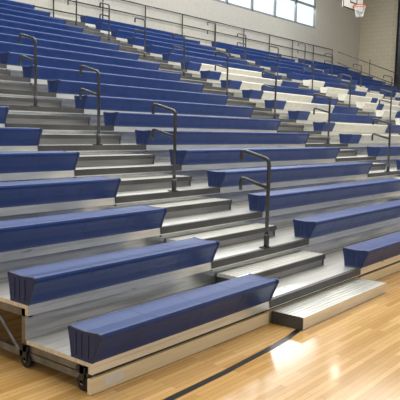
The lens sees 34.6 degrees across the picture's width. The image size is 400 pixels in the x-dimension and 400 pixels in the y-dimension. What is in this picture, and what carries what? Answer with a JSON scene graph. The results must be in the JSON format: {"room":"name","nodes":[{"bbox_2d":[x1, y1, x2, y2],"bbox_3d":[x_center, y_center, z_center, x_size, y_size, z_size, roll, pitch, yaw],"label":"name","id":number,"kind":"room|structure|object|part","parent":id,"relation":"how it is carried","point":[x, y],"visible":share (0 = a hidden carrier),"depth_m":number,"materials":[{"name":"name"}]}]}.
{"room":"school gymnasium","nodes":[
{"label":"school gymnasium","id":0,"kind":"room"},
{"bbox_2d":[11,0,360,143],"bbox_3d":[-4.721,-5.427,17.025,0.200,10.000,40.500,6,8,38],"label":"wall","id":1,"kind":"structure","parent":0,"point":[337,27],"depth_m":24.55,"materials":[{"name":"beige paint"}]},
{"bbox_2d":[214,0,315,28],"bbox_3d":[-1.058,-8.362,21.144,0.080,2.700,19.980,6,8,38],"label":"mullions","id":2,"kind":"object","parent":1,"relation":"attached to","point":[225,1],"visible":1,"depth_m":27.21,"materials":[{"name":"white metal"}]},
{"bbox_2d":[221,0,313,25],"bbox_3d":[-1.097,-8.366,21.175,0.020,2.700,19.900,6,8,38],"label":"glass","id":3,"kind":"object","parent":1,"relation":"attached to","point":[284,8],"visible":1,"depth_m":27.06,"materials":[{"name":"grey"}]},
{"bbox_2d":[0,261,399,399],"bbox_3d":[5.326,0.707,9.598,26.140,0.100,40.700,6,8,38],"label":"floor","id":4,"kind":"structure","parent":0,"point":[353,353],"depth_m":4.28,"materials":[{"name":"brown wood"}]},
{"bbox_2d":[0,0,399,395],"bbox_3d":[2.803,-2.964,17.022,11.946,5.454,25.457,6,8,38],"label":"bleachers","id":5,"kind":"object","parent":4,"relation":"on","point":[113,253],"visible":1,"depth_m":7.42,"materials":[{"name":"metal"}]},
{"bbox_3d":[-2.279,-1.724,8.515,0.375,0.962,0.100,6,8,38],"label":"aisle handrail","id":6,"kind":"part","parent":5,"relation":"part of","materials":[{"name":"black metal"}]},
{"bbox_3d":[-3.299,-4.982,16.602,0.375,0.962,0.100,6,8,38],"label":"aisle handrail","id":7,"kind":"part","parent":5,"relation":"part of","materials":[{"name":"grey metal"}]},
{"bbox_3d":[-1.339,-1.156,7.808,0.375,0.962,0.100,6,8,38],"label":"aisle handrail","id":8,"kind":"part","parent":5,"relation":"part of","materials":[{"name":"black metal"}]},
{"bbox_3d":[-2.359,-4.414,15.895,0.375,0.962,0.100,6,8,38],"label":"aisle handrail","id":9,"kind":"part","parent":5,"relation":"part of","materials":[{"name":"grey metal"}]},
{"bbox_3d":[-1.420,-3.845,15.188,0.375,0.962,0.100,6,8,38],"label":"aisle handrail","id":10,"kind":"part","parent":5,"relation":"part of","materials":[{"name":"grey metal"}]},
{"bbox_3d":[-0.400,-0.588,7.101,0.375,0.962,0.100,6,8,38],"label":"aisle handrail","id":11,"kind":"part","parent":5,"relation":"part of","materials":[{"name":"grey metal"}]},
{"bbox_3d":[-0.480,-3.277,14.482,0.375,0.962,0.100,6,8,38],"label":"aisle handrail","id":12,"kind":"part","parent":5,"relation":"part of","materials":[{"name":"grey metal"}]},
{"bbox_3d":[0.379,-5.398,21.155,0.375,0.962,0.100,6,8,38],"label":"aisle handrail","id":13,"kind":"part","parent":5,"relation":"part of","materials":[{"name":"grey metal"}]},
{"bbox_3d":[0.459,-2.709,13.775,0.375,0.962,0.100,6,8,38],"label":"aisle handrail","id":14,"kind":"part","parent":5,"relation":"part of","materials":[{"name":"black metal"}]},
{"bbox_3d":[1.318,-4.829,20.448,0.375,0.962,0.100,6,8,38],"label":"aisle handrail","id":15,"kind":"part","parent":5,"relation":"part of","materials":[{"name":"grey metal"}]},
{"bbox_3d":[0.539,-0.019,6.394,0.375,0.962,0.100,6,8,38],"label":"aisle handrail","id":16,"kind":"part","parent":5,"relation":"part of","materials":[{"name":"grey metal"}]},
{"bbox_3d":[1.399,-2.140,13.068,0.375,0.962,0.100,6,8,38],"label":"aisle handrail","id":17,"kind":"part","parent":5,"relation":"part of","materials":[{"name":"black metal"}]},
{"bbox_3d":[2.258,-4.261,19.741,0.375,0.962,0.100,6,8,38],"label":"aisle handrail","id":18,"kind":"part","parent":5,"relation":"part of","materials":[{"name":"grey metal"}]},
{"bbox_3d":[4.056,-5.814,25.707,0.375,0.962,0.100,6,8,38],"label":"aisle handrail","id":19,"kind":"part","parent":5,"relation":"part of","materials":[{"name":"grey metal"}]},
{"bbox_3d":[3.197,-3.693,19.034,0.375,0.962,0.100,6,8,38],"label":"aisle handrail","id":20,"kind":"part","parent":5,"relation":"part of","materials":[{"name":"black metal"}]},
{"bbox_3d":[2.338,-1.572,12.361,0.375,0.962,0.100,6,8,38],"label":"aisle handrail","id":21,"kind":"part","parent":5,"relation":"part of","materials":[{"name":"black metal"}]},
{"bbox_3d":[4.996,-5.245,25.000,0.375,0.962,0.100,6,8,38],"label":"aisle handrail","id":22,"kind":"part","parent":5,"relation":"part of","materials":[{"name":"grey metal"}]},
{"bbox_3d":[4.136,-3.124,18.327,0.375,0.962,0.100,6,8,38],"label":"aisle handrail","id":23,"kind":"part","parent":5,"relation":"part of","materials":[{"name":"black metal"}]},
{"bbox_3d":[5.935,-4.677,24.294,0.375,0.962,0.100,6,8,38],"label":"aisle handrail","id":24,"kind":"part","parent":5,"relation":"part of","materials":[{"name":"black metal"}]},
{"bbox_3d":[3.277,-1.004,11.654,0.375,0.962,0.100,6,8,38],"label":"aisle handrail","id":25,"kind":"part","parent":5,"relation":"part of","materials":[{"name":"black metal"}]},
{"bbox_3d":[5.076,-2.556,17.620,0.375,0.962,0.100,6,8,38],"label":"aisle handrail","id":26,"kind":"part","parent":5,"relation":"part of","materials":[{"name":"black metal"}]},
{"bbox_3d":[6.875,-4.109,23.587,0.375,0.962,0.100,6,8,38],"label":"aisle handrail","id":27,"kind":"part","parent":5,"relation":"part of","materials":[{"name":"black metal"}]},
{"bbox_2d":[163,329,300,399],"bbox_3d":[0.009,1.137,4.093,0.162,0.001,2.630,6,8,38],"label":"floor line","id":28,"kind":"object","parent":4,"relation":"on","point":[207,380],"visible":1,"depth_m":4.28,"materials":[{"name":"black paint"}]},
{"bbox_2d":[271,278,385,330],"bbox_3d":[1.224,0.921,5.860,0.295,0.104,1.654,6,8,38],"label":"step","id":29,"kind":"structure","parent":4,"relation":"on","point":[305,313],"depth_m":5.62,"materials":[{"name":"metal"}]},
{"bbox_2d":[394,0,399,134],"bbox_3d":[9.648,-6.652,31.183,0.280,10.000,0.300,6,8,38],"label":"steel column","id":30,"kind":"structure","parent":4,"relation":"on","point":[397,52],"depth_m":31.14,"materials":[{"name":"black metal"}]},
{"bbox_2d":[358,0,397,85],"bbox_3d":[18.136,-5.747,24.758,26.140,10.000,0.200,6,8,38],"label":"wall","id":31,"kind":"structure","parent":0,"point":[378,23],"depth_m":31.90,"materials":[{"name":"concrete"}]},
{"bbox_3d":[5.560,-9.329,8.492,26.140,0.100,40.700,6,8,38],"label":"ceiling","id":32,"kind":"structure","parent":0,"visible":0},
{"bbox_2d":[342,0,365,16],"bbox_3d":[5.824,-9.246,25.629,1.724,3.840,1.569,2,6,6],"label":"basketball hoop","id":33,"kind":"object","parent":32,"relation":"hanging from","point":[358,6],"visible":1,"depth_m":25.62,"materials":[{"name":"white plastic"}]},
{"bbox_3d":[5.631,-9.431,26.017,1.451,3.567,1.840,6,8,38],"label":"backboard frame","id":34,"kind":"part","parent":33,"relation":"part of","materials":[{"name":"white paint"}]}
]}

